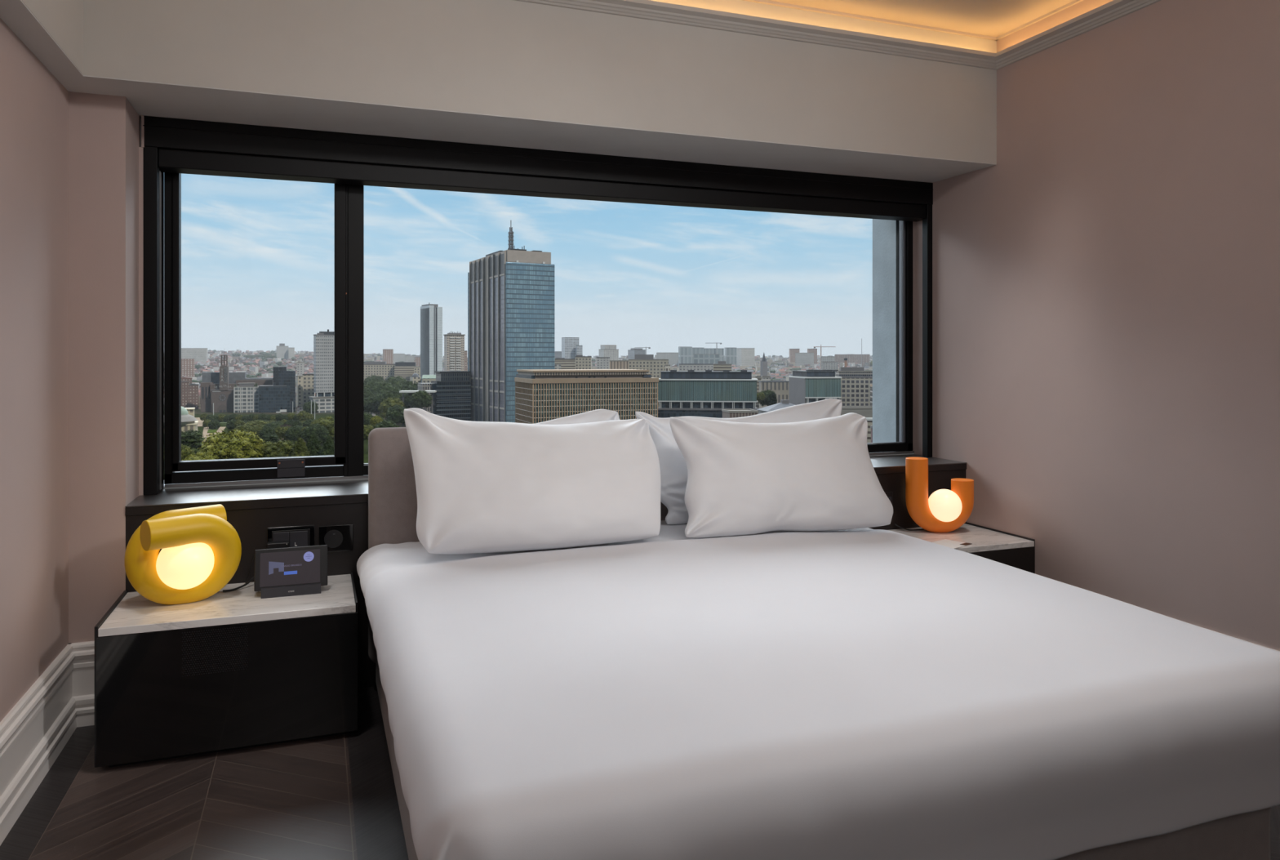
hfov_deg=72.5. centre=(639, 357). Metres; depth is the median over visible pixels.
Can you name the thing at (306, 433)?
tree
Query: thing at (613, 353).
office block
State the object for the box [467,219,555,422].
skyscraper
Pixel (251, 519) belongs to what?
panel
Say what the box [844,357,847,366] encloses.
tower
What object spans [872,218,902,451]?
trim
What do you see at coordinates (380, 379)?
tree
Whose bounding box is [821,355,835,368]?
office block
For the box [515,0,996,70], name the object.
crown molding
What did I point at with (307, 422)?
tree
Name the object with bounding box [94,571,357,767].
nightstand
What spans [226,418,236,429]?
tree
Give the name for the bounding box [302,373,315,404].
apartment block
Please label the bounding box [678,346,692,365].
office block
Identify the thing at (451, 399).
office block
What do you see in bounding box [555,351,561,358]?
apartment block
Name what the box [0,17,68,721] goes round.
wall
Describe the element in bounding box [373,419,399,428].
tree
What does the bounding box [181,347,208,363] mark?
apartment block
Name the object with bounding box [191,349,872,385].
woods
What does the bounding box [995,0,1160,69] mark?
crown molding
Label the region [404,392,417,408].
tree
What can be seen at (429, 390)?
canopy roof
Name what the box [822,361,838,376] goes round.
office block
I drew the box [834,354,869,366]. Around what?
office block
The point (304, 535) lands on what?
socket plate
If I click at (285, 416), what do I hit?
tree
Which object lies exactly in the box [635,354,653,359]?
plant
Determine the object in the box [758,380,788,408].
palace
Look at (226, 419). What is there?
tree
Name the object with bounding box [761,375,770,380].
office block
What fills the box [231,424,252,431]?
tree
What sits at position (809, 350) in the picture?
tower block
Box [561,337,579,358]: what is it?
tower block
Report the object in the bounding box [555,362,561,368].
office block
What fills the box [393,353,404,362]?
apartment block
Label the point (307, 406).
tree
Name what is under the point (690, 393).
office block
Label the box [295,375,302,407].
apartment block
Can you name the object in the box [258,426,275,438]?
tree
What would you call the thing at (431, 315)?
tower block
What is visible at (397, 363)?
roof
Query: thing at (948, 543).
notepad
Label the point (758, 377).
office block
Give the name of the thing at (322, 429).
tree
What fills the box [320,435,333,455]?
tree
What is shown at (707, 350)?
office block
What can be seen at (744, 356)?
office block
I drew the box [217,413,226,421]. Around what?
tree
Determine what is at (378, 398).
tree
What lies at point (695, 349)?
office block
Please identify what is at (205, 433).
path
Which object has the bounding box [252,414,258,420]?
tree
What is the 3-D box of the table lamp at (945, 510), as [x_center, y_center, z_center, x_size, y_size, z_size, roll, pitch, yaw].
[1.513,0.694,4.385,0.339,0.372,0.166,0,0,0]
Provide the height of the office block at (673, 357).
70.684 m
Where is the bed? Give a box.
[368,426,1270,859]
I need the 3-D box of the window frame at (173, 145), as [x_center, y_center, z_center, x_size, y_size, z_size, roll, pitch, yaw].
[-0.214,-0.210,4.279,3.888,1.533,0.178,0,0,-20]
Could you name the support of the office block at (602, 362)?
on the ground at (196, 411)
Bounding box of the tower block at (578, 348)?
[575,345,582,355]
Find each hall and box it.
[181,406,198,431]
[608,360,628,368]
[756,399,795,413]
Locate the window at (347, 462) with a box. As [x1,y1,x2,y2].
[164,172,914,487]
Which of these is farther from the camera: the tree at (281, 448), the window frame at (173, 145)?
the tree at (281, 448)
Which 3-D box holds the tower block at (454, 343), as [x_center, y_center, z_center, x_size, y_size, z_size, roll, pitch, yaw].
[-253.623,14.539,1192.058,26.101,100.906,17.339,0,0,-26]
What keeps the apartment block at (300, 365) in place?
on the ground at (196, 411)
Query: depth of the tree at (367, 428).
555.45 m
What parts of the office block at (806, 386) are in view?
glass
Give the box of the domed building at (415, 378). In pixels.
[409,373,421,383]
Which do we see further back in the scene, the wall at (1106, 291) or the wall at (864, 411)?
the wall at (864, 411)
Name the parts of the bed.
headboard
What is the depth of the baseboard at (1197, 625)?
3.22 m
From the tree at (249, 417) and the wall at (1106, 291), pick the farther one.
the tree at (249, 417)
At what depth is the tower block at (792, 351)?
3001.28 m
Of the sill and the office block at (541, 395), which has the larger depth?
the office block at (541, 395)
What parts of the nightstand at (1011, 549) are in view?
panel, panel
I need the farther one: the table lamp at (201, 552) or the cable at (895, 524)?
the cable at (895, 524)
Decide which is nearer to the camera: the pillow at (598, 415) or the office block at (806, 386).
the pillow at (598, 415)
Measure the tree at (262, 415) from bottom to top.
10.044 m
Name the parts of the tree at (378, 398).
crown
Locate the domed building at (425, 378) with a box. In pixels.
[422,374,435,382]
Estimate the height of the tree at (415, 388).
30.954 m
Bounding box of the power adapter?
[266,540,288,548]
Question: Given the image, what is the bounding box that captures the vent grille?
[182,626,248,676]
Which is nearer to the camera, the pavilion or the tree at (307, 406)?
the pavilion
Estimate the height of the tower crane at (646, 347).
77.125 m
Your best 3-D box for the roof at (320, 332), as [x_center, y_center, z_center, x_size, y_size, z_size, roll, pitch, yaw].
[-338.771,-27.002,966.011,30.612,3.380,4.464,0,0,-34]
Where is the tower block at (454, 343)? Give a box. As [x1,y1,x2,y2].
[443,331,465,370]
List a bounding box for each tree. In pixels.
[181,429,206,453]
[181,444,196,459]
[181,451,217,460]
[196,428,266,459]
[200,413,208,420]
[202,418,210,428]
[205,414,214,420]
[207,419,220,429]
[211,415,221,422]
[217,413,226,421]
[222,414,230,422]
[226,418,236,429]
[228,412,236,420]
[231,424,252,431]
[233,419,244,427]
[235,413,243,420]
[240,415,246,420]
[243,419,269,426]
[245,413,254,421]
[246,425,260,438]
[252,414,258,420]
[253,425,264,438]
[253,440,273,457]
[257,413,266,420]
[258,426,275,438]
[262,414,271,420]
[262,421,283,426]
[262,433,279,442]
[262,439,293,457]
[270,414,276,421]
[275,413,284,421]
[275,426,286,439]
[280,423,291,439]
[280,426,290,436]
[281,413,288,420]
[284,419,293,426]
[284,425,302,444]
[287,412,295,419]
[290,436,311,456]
[296,410,311,421]
[301,422,329,444]
[302,400,318,413]
[302,418,313,426]
[306,431,322,455]
[311,414,333,440]
[315,425,326,444]
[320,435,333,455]
[364,374,384,383]
[364,379,380,391]
[364,387,373,397]
[364,395,377,413]
[364,411,373,425]
[364,423,374,440]
[365,393,379,416]
[369,415,382,426]
[371,381,402,395]
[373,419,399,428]
[374,391,386,420]
[377,396,405,417]
[379,388,402,402]
[383,375,407,386]
[385,404,406,426]
[395,380,417,393]
[400,395,415,408]
[404,386,417,395]
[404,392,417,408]
[409,389,432,408]
[756,391,765,400]
[758,389,777,406]
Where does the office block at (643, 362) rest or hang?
on the ground at (196, 411)
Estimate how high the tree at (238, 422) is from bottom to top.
9.920 m
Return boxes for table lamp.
[124,503,241,604]
[905,457,973,532]
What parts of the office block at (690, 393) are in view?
glass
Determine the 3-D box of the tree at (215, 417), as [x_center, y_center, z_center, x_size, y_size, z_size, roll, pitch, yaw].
[-383.682,56.194,789.973,8.932,7.611,9.353,0,0,30]
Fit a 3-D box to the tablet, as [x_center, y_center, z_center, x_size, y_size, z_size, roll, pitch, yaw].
[-1.297,0.795,3.248,0.254,0.168,0.062,0,0,-20]
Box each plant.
[364,361,386,364]
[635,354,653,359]
[717,360,725,364]
[839,366,864,370]
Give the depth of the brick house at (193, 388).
1013.19 m
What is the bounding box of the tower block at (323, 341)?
[308,328,333,413]
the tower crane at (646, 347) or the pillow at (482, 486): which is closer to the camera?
the pillow at (482, 486)
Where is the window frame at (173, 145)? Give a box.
[142,115,933,494]
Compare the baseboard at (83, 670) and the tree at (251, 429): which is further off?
the tree at (251, 429)
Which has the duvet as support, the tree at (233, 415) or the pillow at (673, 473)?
the pillow at (673, 473)
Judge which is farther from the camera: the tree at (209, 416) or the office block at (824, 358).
the office block at (824, 358)
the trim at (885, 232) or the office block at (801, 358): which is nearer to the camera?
the trim at (885, 232)
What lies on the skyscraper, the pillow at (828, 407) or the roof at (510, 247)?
the roof at (510, 247)
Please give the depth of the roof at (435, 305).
1307.65 m
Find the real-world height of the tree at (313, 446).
22.548 m
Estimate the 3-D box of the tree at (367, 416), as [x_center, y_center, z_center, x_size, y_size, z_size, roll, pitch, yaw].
[-200.538,49.571,640.273,13.579,20.859,13.275,0,0,-37]
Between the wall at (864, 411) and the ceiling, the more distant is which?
the wall at (864, 411)
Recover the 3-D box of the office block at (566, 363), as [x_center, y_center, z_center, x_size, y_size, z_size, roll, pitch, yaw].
[-104.486,37.601,1210.999,29.936,74.752,20.600,0,0,-4]
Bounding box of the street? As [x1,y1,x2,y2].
[296,407,302,413]
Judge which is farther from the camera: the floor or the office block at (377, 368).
the office block at (377, 368)
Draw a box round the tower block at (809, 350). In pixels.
[807,348,817,363]
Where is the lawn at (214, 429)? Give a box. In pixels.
[207,428,217,432]
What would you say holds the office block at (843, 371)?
on the ground at (196, 411)
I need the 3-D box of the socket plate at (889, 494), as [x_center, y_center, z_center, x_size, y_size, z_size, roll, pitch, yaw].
[1.264,0.740,4.451,0.060,0.110,0.008,0,0,-20]
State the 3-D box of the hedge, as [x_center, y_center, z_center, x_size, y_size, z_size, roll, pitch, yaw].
[-371.973,58.559,767.417,18.712,2.881,3.000,0,0,-12]
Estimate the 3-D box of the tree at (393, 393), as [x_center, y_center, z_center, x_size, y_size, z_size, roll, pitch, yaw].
[-227.469,44.441,802.109,21.782,31.119,20.801,0,0,-41]
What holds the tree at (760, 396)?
on the ground at (196, 411)
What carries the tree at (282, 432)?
on the ground at (200, 428)
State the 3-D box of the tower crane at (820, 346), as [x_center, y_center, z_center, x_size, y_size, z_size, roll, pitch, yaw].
[570.851,1.300,2697.759,66.188,84.232,3.201,0,0,12]
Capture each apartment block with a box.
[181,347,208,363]
[275,343,288,359]
[288,347,294,358]
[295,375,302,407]
[296,361,304,375]
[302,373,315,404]
[382,348,393,364]
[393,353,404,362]
[404,355,413,361]
[415,356,420,366]
[464,350,467,370]
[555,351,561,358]
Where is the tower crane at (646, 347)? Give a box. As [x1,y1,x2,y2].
[634,346,650,354]
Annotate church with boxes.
[200,355,273,412]
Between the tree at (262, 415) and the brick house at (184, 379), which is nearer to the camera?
the tree at (262, 415)
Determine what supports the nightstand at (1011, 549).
on the floor
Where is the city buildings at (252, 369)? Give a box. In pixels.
[181,349,872,404]
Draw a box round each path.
[195,417,204,426]
[201,426,225,441]
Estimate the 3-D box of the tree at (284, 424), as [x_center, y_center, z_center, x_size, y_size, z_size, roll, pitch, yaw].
[-259.504,54.249,640.051,11.718,11.502,11.805,0,0,24]
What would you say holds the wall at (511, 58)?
attached to the ceiling
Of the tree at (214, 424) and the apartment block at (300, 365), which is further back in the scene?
the apartment block at (300, 365)
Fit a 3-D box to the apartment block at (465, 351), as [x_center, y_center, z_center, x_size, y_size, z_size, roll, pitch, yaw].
[-341.341,29.452,1710.320,5.841,86.056,20.600,0,0,-11]
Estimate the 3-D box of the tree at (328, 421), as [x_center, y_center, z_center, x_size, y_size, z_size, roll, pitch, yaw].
[-222.443,50.241,619.422,25.721,19.519,26.310,0,0,44]
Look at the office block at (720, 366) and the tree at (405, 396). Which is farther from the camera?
the office block at (720, 366)
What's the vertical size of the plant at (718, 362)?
4.050 m
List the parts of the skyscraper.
glass, glass, glass, glass, glass, glass, glass, glass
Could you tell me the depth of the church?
962.79 m
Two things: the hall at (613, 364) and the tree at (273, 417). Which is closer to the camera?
the tree at (273, 417)
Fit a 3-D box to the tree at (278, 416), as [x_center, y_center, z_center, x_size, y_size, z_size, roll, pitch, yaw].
[-325.638,54.978,789.920,8.940,10.044,8.740,0,0,37]
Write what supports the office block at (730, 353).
on the ground at (196, 411)
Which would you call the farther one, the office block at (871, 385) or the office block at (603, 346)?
the office block at (603, 346)
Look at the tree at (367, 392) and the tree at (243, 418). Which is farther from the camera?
the tree at (367, 392)
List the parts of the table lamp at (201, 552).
globe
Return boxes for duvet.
[356,520,1279,859]
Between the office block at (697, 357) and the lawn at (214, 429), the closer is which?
the lawn at (214, 429)
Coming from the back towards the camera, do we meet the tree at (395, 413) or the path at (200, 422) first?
the path at (200, 422)
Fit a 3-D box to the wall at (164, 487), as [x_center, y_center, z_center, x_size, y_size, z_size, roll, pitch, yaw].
[-0.065,-0.150,4.481,15.000,9.000,0.395,0,0,-20]
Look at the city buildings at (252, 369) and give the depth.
2792.39 m
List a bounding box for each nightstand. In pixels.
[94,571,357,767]
[888,521,1035,573]
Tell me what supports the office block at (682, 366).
on the ground at (196, 411)
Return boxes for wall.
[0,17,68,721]
[22,0,83,74]
[68,91,140,643]
[83,0,996,163]
[140,116,914,488]
[840,405,872,417]
[912,0,1279,650]
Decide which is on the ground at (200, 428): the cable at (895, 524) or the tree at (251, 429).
the tree at (251, 429)
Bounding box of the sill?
[124,453,966,506]
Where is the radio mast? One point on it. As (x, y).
(861, 338)
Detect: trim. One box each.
[138,115,144,495]
[742,0,1083,40]
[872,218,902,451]
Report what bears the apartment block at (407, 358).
on the ground at (196, 411)
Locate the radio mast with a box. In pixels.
[861,337,862,366]
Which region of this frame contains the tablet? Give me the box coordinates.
[253,544,327,598]
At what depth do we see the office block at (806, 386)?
743.62 m
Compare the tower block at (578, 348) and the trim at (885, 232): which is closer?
the trim at (885, 232)
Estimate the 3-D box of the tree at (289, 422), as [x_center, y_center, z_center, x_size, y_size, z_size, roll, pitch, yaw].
[-289.595,55.507,723.013,10.394,8.987,10.828,0,0,-40]
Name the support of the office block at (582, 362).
on the ground at (196, 411)
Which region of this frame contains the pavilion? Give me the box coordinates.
[721,408,758,417]
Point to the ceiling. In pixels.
(993, 18)
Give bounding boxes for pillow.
[403,407,661,554]
[534,408,619,424]
[635,411,688,524]
[669,412,893,537]
[682,398,842,422]
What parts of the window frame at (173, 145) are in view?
guide rail, guide rail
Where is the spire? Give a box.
[760,352,767,375]
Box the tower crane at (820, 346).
[813,344,835,367]
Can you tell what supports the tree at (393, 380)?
on the ground at (196, 411)
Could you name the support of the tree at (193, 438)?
on the ground at (200, 428)
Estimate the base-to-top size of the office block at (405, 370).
66.357 m
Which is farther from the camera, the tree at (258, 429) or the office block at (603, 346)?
the office block at (603, 346)
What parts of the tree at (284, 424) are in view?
crown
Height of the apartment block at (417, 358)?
60.634 m
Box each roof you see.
[319,331,333,334]
[395,361,416,365]
[399,386,436,426]
[422,303,438,307]
[485,244,542,256]
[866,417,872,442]
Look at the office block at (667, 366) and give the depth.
1089.92 m
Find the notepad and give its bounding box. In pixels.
[933,538,972,548]
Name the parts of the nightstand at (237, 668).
panel, panel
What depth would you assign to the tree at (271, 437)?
557.76 m
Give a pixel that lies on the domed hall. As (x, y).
(188, 421)
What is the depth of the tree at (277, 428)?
622.23 m
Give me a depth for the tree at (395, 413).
693.81 m
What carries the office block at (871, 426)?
on the ground at (196, 411)
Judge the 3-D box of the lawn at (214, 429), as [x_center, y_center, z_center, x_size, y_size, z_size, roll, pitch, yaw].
[-346.549,60.100,706.249,8.617,1.800,34.694,0,0,-20]
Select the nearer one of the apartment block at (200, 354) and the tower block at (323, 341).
the tower block at (323, 341)
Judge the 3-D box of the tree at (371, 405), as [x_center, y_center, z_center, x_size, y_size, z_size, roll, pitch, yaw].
[-247.696,46.498,825.974,23.562,27.004,22.618,0,0,-18]
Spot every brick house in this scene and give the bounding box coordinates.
[181,377,192,383]
[181,380,189,407]
[189,383,199,408]
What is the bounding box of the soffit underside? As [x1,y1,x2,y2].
[0,0,996,182]
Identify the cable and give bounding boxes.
[222,575,254,591]
[245,547,266,582]
[894,524,924,530]
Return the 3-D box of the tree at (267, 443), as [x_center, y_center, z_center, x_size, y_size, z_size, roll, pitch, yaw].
[-194.656,51.688,454.957,15.130,16.623,15.843,0,0,28]
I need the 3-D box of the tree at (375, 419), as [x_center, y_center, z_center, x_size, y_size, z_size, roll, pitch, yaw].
[-181.384,49.749,599.996,9.413,20.502,9.036,0,0,26]
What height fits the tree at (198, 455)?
16.012 m
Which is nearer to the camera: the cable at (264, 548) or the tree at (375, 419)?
the cable at (264, 548)
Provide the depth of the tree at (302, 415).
756.07 m
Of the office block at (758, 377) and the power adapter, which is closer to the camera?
the power adapter
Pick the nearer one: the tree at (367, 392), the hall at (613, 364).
the tree at (367, 392)
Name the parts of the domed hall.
cornice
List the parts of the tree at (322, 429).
crown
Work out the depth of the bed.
2.59 m
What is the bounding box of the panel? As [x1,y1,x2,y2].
[124,463,966,688]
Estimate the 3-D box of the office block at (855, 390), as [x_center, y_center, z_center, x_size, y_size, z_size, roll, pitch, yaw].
[189.870,45.737,767.248,28.904,58.526,16.600,0,0,3]
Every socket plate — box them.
[266,524,315,546]
[319,524,353,551]
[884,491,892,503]
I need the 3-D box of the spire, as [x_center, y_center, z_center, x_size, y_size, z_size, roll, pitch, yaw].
[241.494,23.337,1700.000,10.400,68.153,10.400,0,0,-20]
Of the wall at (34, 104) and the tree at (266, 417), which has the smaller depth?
the wall at (34, 104)
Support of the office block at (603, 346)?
on the ground at (196, 411)
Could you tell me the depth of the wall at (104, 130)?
3.24 m
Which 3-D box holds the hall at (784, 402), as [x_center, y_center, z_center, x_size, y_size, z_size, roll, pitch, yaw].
[101.228,47.342,613.342,32.937,35.316,23.642,0,0,-10]
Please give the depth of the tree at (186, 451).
427.96 m
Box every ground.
[194,352,872,426]
[194,413,383,462]
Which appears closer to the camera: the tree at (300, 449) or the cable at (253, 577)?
the cable at (253, 577)
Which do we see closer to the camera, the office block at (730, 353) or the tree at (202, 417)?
the tree at (202, 417)
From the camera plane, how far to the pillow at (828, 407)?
3.99 m
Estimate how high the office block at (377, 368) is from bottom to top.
67.491 m
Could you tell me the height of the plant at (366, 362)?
5.050 m
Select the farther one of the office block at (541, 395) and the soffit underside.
the office block at (541, 395)
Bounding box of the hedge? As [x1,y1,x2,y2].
[219,422,227,425]
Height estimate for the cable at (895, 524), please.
0.033 m
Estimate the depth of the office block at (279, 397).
958.57 m
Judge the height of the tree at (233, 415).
10.055 m
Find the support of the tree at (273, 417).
on the ground at (200, 428)
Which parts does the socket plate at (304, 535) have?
frame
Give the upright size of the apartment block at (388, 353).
82.700 m
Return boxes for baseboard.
[0,643,76,845]
[69,640,94,727]
[1196,625,1279,651]
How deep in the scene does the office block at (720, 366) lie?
1049.44 m
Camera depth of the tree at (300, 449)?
442.95 m
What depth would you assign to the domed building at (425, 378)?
1000.90 m
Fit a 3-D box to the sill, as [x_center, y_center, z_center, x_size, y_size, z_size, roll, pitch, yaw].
[-0.174,0.558,4.152,3.902,0.005,0.444,0,0,-20]
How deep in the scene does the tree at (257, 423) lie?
685.81 m
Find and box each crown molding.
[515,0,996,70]
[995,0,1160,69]
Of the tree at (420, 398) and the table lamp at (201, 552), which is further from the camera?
the tree at (420, 398)
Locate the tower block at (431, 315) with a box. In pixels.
[420,302,442,382]
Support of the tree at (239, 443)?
on the ground at (200, 428)
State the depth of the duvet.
1.86 m
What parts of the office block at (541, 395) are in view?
attic glass, cornice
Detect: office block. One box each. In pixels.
[233,382,258,412]
[258,366,295,412]
[364,361,395,379]
[394,361,417,380]
[413,366,420,377]
[417,370,471,420]
[514,368,658,423]
[555,357,575,368]
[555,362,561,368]
[574,354,591,368]
[596,356,609,368]
[599,348,618,359]
[600,344,616,349]
[627,347,645,359]
[628,354,668,403]
[656,352,678,366]
[657,369,757,417]
[665,364,670,370]
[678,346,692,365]
[678,363,713,371]
[692,346,704,363]
[693,353,719,363]
[703,347,724,360]
[712,360,732,371]
[724,346,736,364]
[736,347,755,366]
[755,375,762,413]
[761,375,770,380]
[788,369,841,404]
[795,352,813,367]
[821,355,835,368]
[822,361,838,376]
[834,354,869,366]
[835,366,872,376]
[839,376,872,405]
[870,384,872,405]
[870,425,872,442]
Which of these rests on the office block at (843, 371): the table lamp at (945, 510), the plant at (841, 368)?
the plant at (841, 368)
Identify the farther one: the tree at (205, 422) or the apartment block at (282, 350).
the apartment block at (282, 350)
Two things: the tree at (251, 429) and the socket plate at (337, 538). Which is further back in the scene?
the tree at (251, 429)
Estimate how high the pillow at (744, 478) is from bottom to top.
0.455 m
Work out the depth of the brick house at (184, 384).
1007.27 m
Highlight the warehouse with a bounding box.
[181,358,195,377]
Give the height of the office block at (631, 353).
87.545 m
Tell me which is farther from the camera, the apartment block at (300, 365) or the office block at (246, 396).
the apartment block at (300, 365)
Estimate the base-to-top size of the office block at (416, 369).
59.610 m
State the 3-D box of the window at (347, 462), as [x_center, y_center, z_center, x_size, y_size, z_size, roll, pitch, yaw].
[-0.229,-0.200,4.392,3.838,1.500,0.097,0,0,-20]
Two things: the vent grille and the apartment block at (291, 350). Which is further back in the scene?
the apartment block at (291, 350)
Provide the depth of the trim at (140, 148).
3.52 m
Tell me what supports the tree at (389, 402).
on the ground at (196, 411)
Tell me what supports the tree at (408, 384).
on the ground at (196, 411)
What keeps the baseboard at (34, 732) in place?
attached to the wall at (34, 104)
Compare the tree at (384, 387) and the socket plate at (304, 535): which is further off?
the tree at (384, 387)
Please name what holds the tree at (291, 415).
on the ground at (200, 428)
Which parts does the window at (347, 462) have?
sash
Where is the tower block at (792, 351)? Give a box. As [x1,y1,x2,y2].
[789,348,799,362]
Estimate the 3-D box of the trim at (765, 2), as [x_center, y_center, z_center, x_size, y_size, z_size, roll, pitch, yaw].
[1.106,-1.611,0.579,3.991,0.012,6.715,0,0,-20]
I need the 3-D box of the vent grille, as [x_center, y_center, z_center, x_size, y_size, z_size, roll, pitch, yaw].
[-1.434,0.991,2.947,0.202,0.148,0.001,0,0,-20]
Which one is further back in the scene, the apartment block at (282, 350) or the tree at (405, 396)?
the apartment block at (282, 350)
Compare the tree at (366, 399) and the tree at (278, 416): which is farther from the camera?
the tree at (366, 399)
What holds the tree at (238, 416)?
on the ground at (200, 428)
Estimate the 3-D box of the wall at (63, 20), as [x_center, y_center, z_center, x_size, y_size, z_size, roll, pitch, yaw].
[-0.898,-1.300,0.106,0.095,0.635,7.225,0,0,-20]
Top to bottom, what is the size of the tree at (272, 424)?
10.669 m
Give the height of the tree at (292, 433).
13.638 m
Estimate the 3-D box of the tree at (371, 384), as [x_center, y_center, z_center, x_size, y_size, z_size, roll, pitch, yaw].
[-308.568,42.399,999.952,34.228,35.202,35.657,0,0,-35]
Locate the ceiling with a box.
[768,0,1074,36]
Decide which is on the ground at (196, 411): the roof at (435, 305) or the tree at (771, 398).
the tree at (771, 398)
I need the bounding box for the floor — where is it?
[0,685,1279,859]
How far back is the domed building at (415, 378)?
1003.83 m

